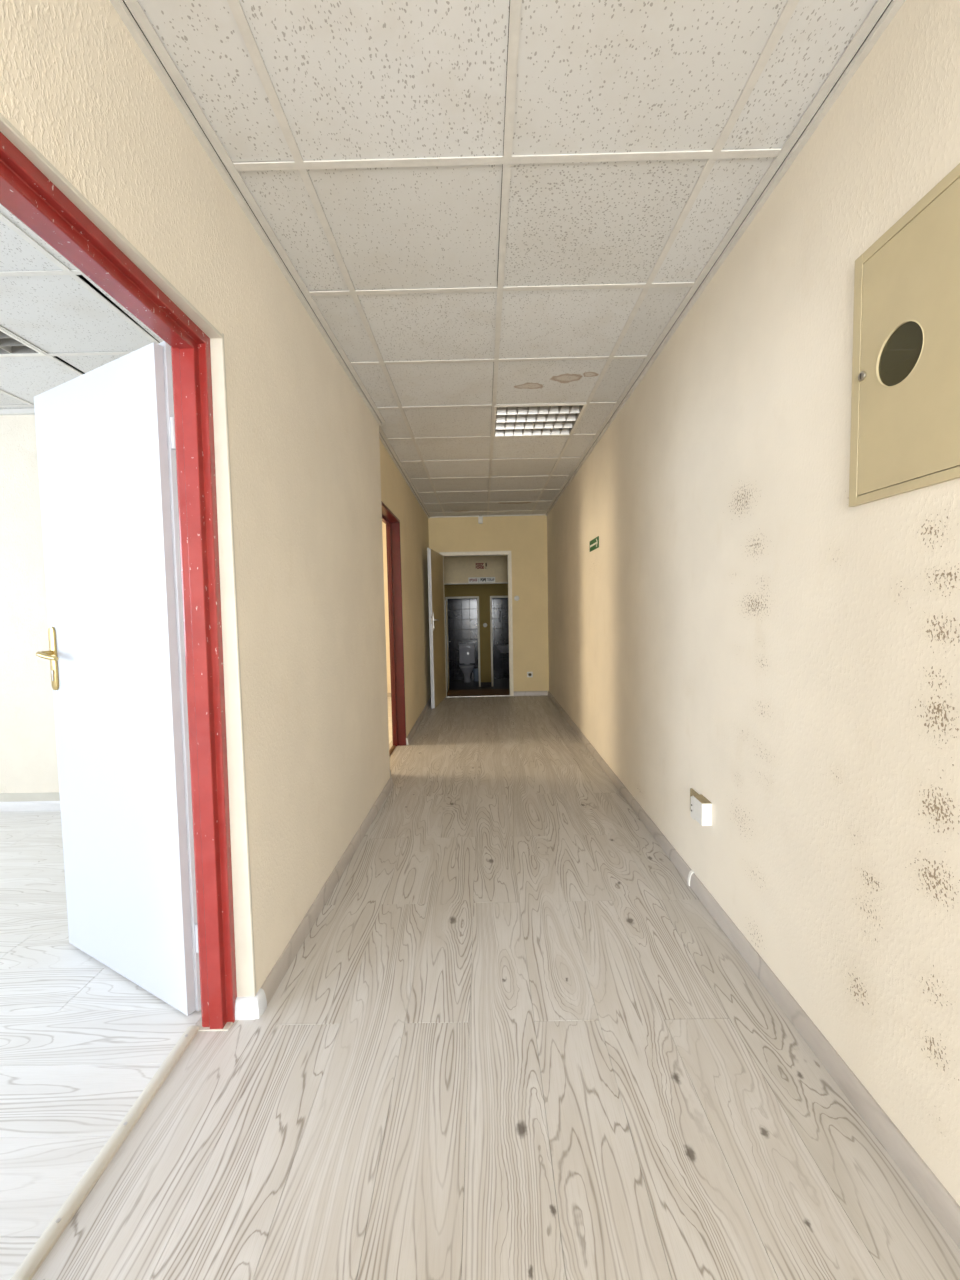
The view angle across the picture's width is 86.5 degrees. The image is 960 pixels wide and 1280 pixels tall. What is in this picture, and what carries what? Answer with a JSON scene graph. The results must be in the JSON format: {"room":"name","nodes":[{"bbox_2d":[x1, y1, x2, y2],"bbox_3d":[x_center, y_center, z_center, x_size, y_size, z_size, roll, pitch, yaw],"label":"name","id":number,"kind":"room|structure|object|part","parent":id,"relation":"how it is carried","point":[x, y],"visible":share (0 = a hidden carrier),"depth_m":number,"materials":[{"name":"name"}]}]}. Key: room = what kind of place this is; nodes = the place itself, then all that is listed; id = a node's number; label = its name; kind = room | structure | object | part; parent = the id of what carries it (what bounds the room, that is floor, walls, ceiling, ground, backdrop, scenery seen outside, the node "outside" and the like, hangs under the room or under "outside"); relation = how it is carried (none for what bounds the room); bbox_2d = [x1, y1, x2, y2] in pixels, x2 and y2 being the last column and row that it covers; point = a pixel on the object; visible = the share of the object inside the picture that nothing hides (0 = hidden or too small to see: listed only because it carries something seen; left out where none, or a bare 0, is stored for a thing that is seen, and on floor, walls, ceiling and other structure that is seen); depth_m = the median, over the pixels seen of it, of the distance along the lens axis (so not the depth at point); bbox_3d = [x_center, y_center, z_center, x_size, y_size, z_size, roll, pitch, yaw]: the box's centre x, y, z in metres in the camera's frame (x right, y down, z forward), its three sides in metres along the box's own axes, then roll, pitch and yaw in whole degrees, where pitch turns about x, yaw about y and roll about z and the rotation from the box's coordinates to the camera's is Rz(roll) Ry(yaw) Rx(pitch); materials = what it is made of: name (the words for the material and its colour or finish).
{"room":"office corridor","nodes":[
{"label":"office corridor","id":0,"kind":"room"},
{"bbox_2d":[0,415,176,792],"bbox_3d":[-2.973,-0.258,3.339,4.220,2.750,0.136,-1,4,0],"label":"wall","id":1,"kind":"structure","parent":0,"point":[28,749],"depth_m":3.28,"materials":[{"name":"beige paint"}]},
{"bbox_2d":[0,792,60,811],"bbox_3d":[-2.900,1.061,3.344,4.114,0.115,0.020,-1,4,0],"label":"baseboard","id":2,"kind":"structure","parent":1,"relation":"attached to","point":[8,801],"depth_m":3.34,"materials":[{"name":"plastic"}]},
{"bbox_2d":[0,0,389,996],"bbox_3d":[-0.792,-0.080,-0.201,0.194,2.750,7.600,-1,4,0],"label":"wall","id":3,"kind":"structure","parent":0,"point":[297,445],"depth_m":1.67,"materials":[{"name":"beige paint"}]},
{"bbox_2d":[34,341,200,1015],"bbox_3d":[-1.260,0.147,1.707,0.797,2.057,0.102,1,4,29],"label":"door","id":4,"kind":"structure","parent":3,"relation":"in","point":[105,435],"depth_m":1.66,"materials":[{"name":"white paint"}]},
{"bbox_3d":[-1.534,0.056,1.823,0.125,0.031,0.053,1,4,29],"label":"lever","id":5,"kind":"part","parent":4,"relation":"part of","materials":[{"name":"gold metal"}]},
{"bbox_3d":[-1.568,0.068,1.875,0.042,0.235,0.008,1,4,29],"label":"handle plate","id":6,"kind":"part","parent":4,"relation":"part of","materials":[{"name":"gold metal"}]},
{"bbox_2d":[0,132,236,1028],"bbox_3d":[-0.820,0.184,1.082,0.112,2.065,0.931,-1,4,0],"label":"door frame","id":7,"kind":"structure","parent":3,"relation":"attached to","point":[26,192],"depth_m":1.47,"materials":[{"name":"red metal"}]},
{"bbox_2d":[235,697,430,1019],"bbox_3d":[-0.682,0.972,4.466,0.160,0.063,5.770,-1,4,2],"label":"baseboard","id":8,"kind":"structure","parent":3,"relation":"attached to","point":[246,1008],"depth_m":2.00,"materials":[{"name":"plastic"}]},
{"bbox_2d":[382,521,390,692],"bbox_3d":[-2.459,-0.522,7.406,3.200,2.750,0.100,-1,4,0],"label":"wall","id":9,"kind":"structure","parent":0,"point":[383,523],"depth_m":7.35,"materials":[{"name":"beige paint"}]},
{"bbox_2d":[379,439,430,737],"bbox_3d":[-0.777,-0.439,5.527,0.123,2.750,3.878,-1,4,0],"label":"wall","id":10,"kind":"structure","parent":0,"point":[396,494],"depth_m":5.38,"materials":[{"name":"beige paint"}]},
{"bbox_2d":[381,501,405,745],"bbox_3d":[-0.775,-0.025,4.282,0.122,2.080,0.886,-1,4,0],"label":"door frame","id":11,"kind":"structure","parent":10,"relation":"attached to","point":[393,544],"depth_m":4.69,"materials":[{"name":"red metal"}]},
{"bbox_2d":[0,0,905,518],"bbox_3d":[-2.055,-1.440,1.564,6.025,0.230,11.378,-1,4,0],"label":"ceiling","id":12,"kind":"structure","parent":0,"point":[475,206],"depth_m":1.57,"materials":[{"name":"white tile"}]},
{"bbox_2d":[0,325,45,356],"bbox_3d":[-2.448,-1.437,2.228,0.596,0.104,0.596,-1,4,0],"label":"ceiling light","id":13,"kind":"object","parent":12,"relation":"attached to","point":[10,345],"visible":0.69,"depth_m":2.49,"materials":[{"name":"white metal"}]},
{"bbox_3d":[-2.376,-1.433,2.509,0.130,0.052,0.008,-1,4,0],"label":"louvre blade","id":14,"kind":"part","parent":13,"relation":"part of","materials":[{"name":"grey metal"}]},
{"bbox_3d":[-2.237,-1.427,2.368,0.130,0.052,0.008,-1,4,0],"label":"louvre blade","id":15,"kind":"part","parent":13,"relation":"part of","materials":[{"name":"grey metal"}]},
{"bbox_3d":[-2.236,-1.432,2.438,0.130,0.052,0.008,-1,4,0],"label":"louvre blade","id":16,"kind":"part","parent":13,"relation":"part of","materials":[{"name":"grey metal"}]},
{"bbox_3d":[-2.236,-1.436,2.508,0.130,0.052,0.008,-1,4,0],"label":"louvre blade","id":17,"kind":"part","parent":13,"relation":"part of","materials":[{"name":"grey metal"}]},
{"bbox_2d":[493,404,586,436],"bbox_3d":[0.390,-1.577,3.570,0.596,0.104,0.596,-1,4,0],"label":"ceiling light","id":18,"kind":"object","parent":12,"relation":"attached to","point":[521,420],"visible":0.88,"depth_m":3.57,"materials":[{"name":"white metal"}]},
{"bbox_2d":[444,584,507,686],"bbox_3d":[0.173,-0.327,11.445,5.000,2.750,0.112,-1,4,0],"label":"wall","id":19,"kind":"structure","parent":0,"point":[484,591],"depth_m":11.37,"materials":[{"name":"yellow paint"}]},
{"bbox_2d":[445,600,450,691],"bbox_3d":[-0.680,0.112,11.109,0.101,1.935,0.646,-1,4,-2],"label":"door","id":20,"kind":"structure","parent":19,"relation":"in","point":[446,602],"depth_m":10.82,"materials":[{"name":"beige paint"}]},
{"bbox_3d":[-0.701,0.119,11.109,0.026,1.922,0.620,-1,4,-2],"label":"panel","id":21,"kind":"part","parent":20,"relation":"part of","materials":[{"name":"beige paint"}]},
{"bbox_2d":[445,596,480,686],"bbox_3d":[-0.377,0.044,11.472,0.745,2.030,0.112,-1,4,0],"label":"door frame","id":22,"kind":"structure","parent":19,"relation":"attached to","point":[477,597],"depth_m":11.39,"materials":[{"name":"beige paint"}]},
{"bbox_2d":[490,596,507,686],"bbox_3d":[0.625,0.024,11.465,0.770,2.030,0.112,-1,4,0],"label":"door frame","id":23,"kind":"structure","parent":19,"relation":"attached to","point":[491,597],"depth_m":11.40,"materials":[{"name":"beige paint"}]},
{"bbox_2d":[444,555,507,584],"bbox_3d":[0.138,-1.275,9.037,5.000,0.555,0.220,-1,4,0],"label":"beam","id":24,"kind":"structure","parent":0,"point":[457,569],"depth_m":8.94,"materials":[{"name":"beige paint"}]},
{"bbox_2d":[468,577,494,582],"bbox_3d":[0.032,-1.053,8.943,0.470,0.094,0.017,-1,4,0],"label":"sign","id":25,"kind":"object","parent":24,"relation":"attached to","point":[470,579],"visible":1,"depth_m":8.94,"materials":[{"name":"white plastic"}]},
{"bbox_2d":[475,562,487,568],"bbox_3d":[0.024,-1.304,8.933,0.225,0.130,0.006,-1,4,0],"label":"sign","id":26,"kind":"object","parent":24,"relation":"attached to","point":[478,565],"visible":1,"depth_m":8.93,"materials":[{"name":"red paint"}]},
{"bbox_2d":[448,598,508,679],"bbox_3d":[0.230,-0.378,12.643,2.300,2.700,0.113,-1,4,0],"label":"wall","id":27,"kind":"structure","parent":0,"point":[462,613],"depth_m":12.60,"materials":[{"name":"grey tile"}]},
{"bbox_2d":[495,640,508,652],"bbox_3d":[0.609,0.155,12.411,0.470,0.312,0.390,-1,4,0],"label":"washbasin","id":28,"kind":"object","parent":27,"relation":"attached to","point":[503,648],"visible":0.73,"depth_m":12.33,"materials":[{"name":"ceramic"}]},
{"bbox_2d":[495,644,508,652],"bbox_3d":[0.610,0.215,12.415,0.470,0.190,0.390,-1,4,0],"label":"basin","id":29,"kind":"object","parent":28,"relation":"in","point":[503,648],"depth_m":12.33,"materials":[{"name":"ceramic"}]},
{"bbox_2d":[447,679,509,692],"bbox_3d":[0.198,1.129,10.991,5.000,0.100,4.200,-1,4,0],"label":"floor","id":30,"kind":"structure","parent":0,"point":[497,683],"depth_m":11.73,"materials":[{"name":"tile"}]},
{"bbox_2d":[459,643,474,682],"bbox_3d":[-0.314,0.545,12.281,0.400,0.925,0.728,-1,4,0],"label":"toilet","id":31,"kind":"object","parent":30,"relation":"on","point":[466,650],"visible":1,"depth_m":12.38,"materials":[{"name":"ceramic"}]},
{"bbox_3d":[-0.317,0.381,12.387,0.364,0.424,0.016,-1,4,0],"label":"lid","id":32,"kind":"part","parent":31,"relation":"part of","materials":[{"name":"ceramic"}]},
{"bbox_3d":[-0.314,0.616,12.164,0.376,0.026,0.486,-1,4,0],"label":"seat","id":33,"kind":"part","parent":31,"relation":"part of","materials":[{"name":"ceramic"}]},
{"bbox_3d":[-0.321,0.097,12.520,0.400,0.029,0.195,-1,4,0],"label":"cistern lid","id":34,"kind":"part","parent":31,"relation":"part of","materials":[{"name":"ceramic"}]},
{"bbox_3d":[-0.310,0.822,12.177,0.360,0.385,0.470,-1,4,0],"label":"bowl","id":35,"kind":"part","parent":31,"relation":"part of","materials":[{"name":"ceramic"}]},
{"bbox_2d":[473,668,478,681],"bbox_3d":[-0.058,0.847,12.378,0.220,0.300,0.220,-1,4,0],"label":"waste bin","id":36,"kind":"object","parent":30,"relation":"on","point":[475,671],"visible":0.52,"depth_m":12.30,"materials":[{"name":"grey plastic"}]},
{"bbox_2d":[0,695,959,1279],"bbox_3d":[-1.976,1.272,1.794,5.975,0.150,11.400,-1,4,0],"label":"floor","id":37,"kind":"structure","parent":0,"point":[511,1039],"depth_m":1.36,"materials":[{"name":"laminate"}]},
{"bbox_2d":[10,1021,232,1279],"bbox_3d":[-0.833,1.207,1.173,0.129,0.012,0.880,-1,4,0],"label":"threshold strip","id":38,"kind":"object","parent":37,"relation":"on","point":[47,1240],"visible":0.94,"depth_m":1.17,"materials":[{"name":"beige paint"}]},
{"bbox_2d":[389,745,395,756],"bbox_3d":[-0.800,1.008,4.342,0.038,0.012,0.792,-1,4,0],"label":"threshold strip","id":39,"kind":"object","parent":37,"relation":"on","point":[391,750],"visible":0.35,"depth_m":4.60,"materials":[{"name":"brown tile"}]},
{"bbox_2d":[446,689,510,696],"bbox_3d":[-0.023,0.839,7.651,0.935,0.106,0.630,-1,4,0],"label":"doorstep","id":40,"kind":"object","parent":37,"relation":"attached to","point":[474,692],"visible":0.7,"depth_m":7.62,"materials":[{"name":"brown tile"}]},
{"bbox_2d":[428,514,548,690],"bbox_3d":[0.183,-0.273,7.384,2.075,3.350,0.220,-1,4,0],"label":"wall","id":41,"kind":"structure","parent":0,"point":[525,537],"depth_m":7.22,"materials":[{"name":"beige paint"}]},
{"bbox_2d":[427,548,445,708],"bbox_3d":[-0.555,-0.169,6.849,0.136,2.023,0.898,-1,4,6],"label":"door","id":42,"kind":"structure","parent":41,"relation":"in","point":[435,560],"depth_m":6.67,"materials":[{"name":"beige paint"}]},
{"bbox_2d":[439,551,513,695],"bbox_3d":[-0.046,-0.227,7.383,1.019,2.067,0.221,-1,4,0],"label":"door frame","id":43,"kind":"structure","parent":41,"relation":"attached to","point":[473,553],"depth_m":7.25,"materials":[{"name":"beige paint"}]},
{"bbox_2d":[478,516,482,523],"bbox_3d":[0.007,-1.688,7.160,0.064,0.104,0.052,-1,4,0],"label":"sensor","id":44,"kind":"object","parent":41,"relation":"attached to","point":[480,518],"visible":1,"depth_m":7.14,"materials":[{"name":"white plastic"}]},
{"bbox_2d":[527,672,532,676],"bbox_3d":[0.716,0.495,7.313,0.080,0.080,0.014,-1,4,0],"label":"wall socket","id":45,"kind":"object","parent":41,"relation":"attached to","point":[529,674],"visible":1,"depth_m":7.31,"materials":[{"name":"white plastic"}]},
{"bbox_2d":[514,691,547,695],"bbox_3d":[0.727,0.766,7.327,0.488,0.061,0.020,-1,4,0],"label":"baseboard","id":46,"kind":"structure","parent":41,"relation":"attached to","point":[516,693],"depth_m":7.32,"materials":[{"name":"plastic"}]},
{"bbox_2d":[547,0,959,1205],"bbox_3d":[1.057,-0.231,1.622,0.250,2.750,11.278,-1,4,0],"label":"wall","id":47,"kind":"structure","parent":0,"point":[770,647],"depth_m":1.47,"materials":[{"name":"paint"}]},
{"bbox_2d":[590,536,598,551],"bbox_3d":[0.936,-0.786,4.191,0.005,0.088,0.335,-1,4,0],"label":"exit sign","id":48,"kind":"object","parent":47,"relation":"attached to","point":[594,544],"visible":1,"depth_m":4.16,"materials":[{"name":"green plastic"}]},
{"bbox_2d":[690,788,711,825],"bbox_3d":[0.933,0.703,2.112,0.041,0.139,0.205,-1,4,0],"label":"wall socket","id":49,"kind":"object","parent":47,"relation":"attached to","point":[700,806],"visible":1,"depth_m":2.11,"materials":[{"name":"white plastic"}]},
{"bbox_2d":[690,796,694,819],"bbox_3d":[0.936,0.728,2.212,0.038,0.092,0.034,-1,4,0],"label":"outlet","id":50,"kind":"object","parent":49,"relation":"attached to","point":[692,797],"depth_m":2.21,"materials":[{"name":"white plastic"}]},
{"bbox_3d":[0.950,0.722,2.247,0.010,0.105,0.104,-1,4,0],"label":"plate","id":51,"kind":"part","parent":49,"relation":"part of","materials":[{"name":"beige plastic"}]},
{"bbox_3d":[0.933,0.668,2.143,0.041,0.002,0.099,-1,4,0],"label":"dusty lid","id":52,"kind":"part","parent":49,"relation":"part of","materials":[{"name":"beige plastic"}]},
{"bbox_2d":[548,691,959,1248],"bbox_3d":[0.947,1.111,1.706,0.024,0.065,11.278,-1,4,0],"label":"baseboard","id":53,"kind":"structure","parent":47,"relation":"attached to","point":[928,1186],"depth_m":1.41,"materials":[{"name":"plastic"}]},
{"bbox_2d":[849,163,959,506],"bbox_3d":[0.991,-0.605,0.949,0.178,0.586,0.601,-1,4,0],"label":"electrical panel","id":54,"kind":"object","parent":47,"relation":"attached to","point":[905,395],"visible":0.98,"depth_m":1.08,"materials":[{"name":"beige metal"}]}
]}

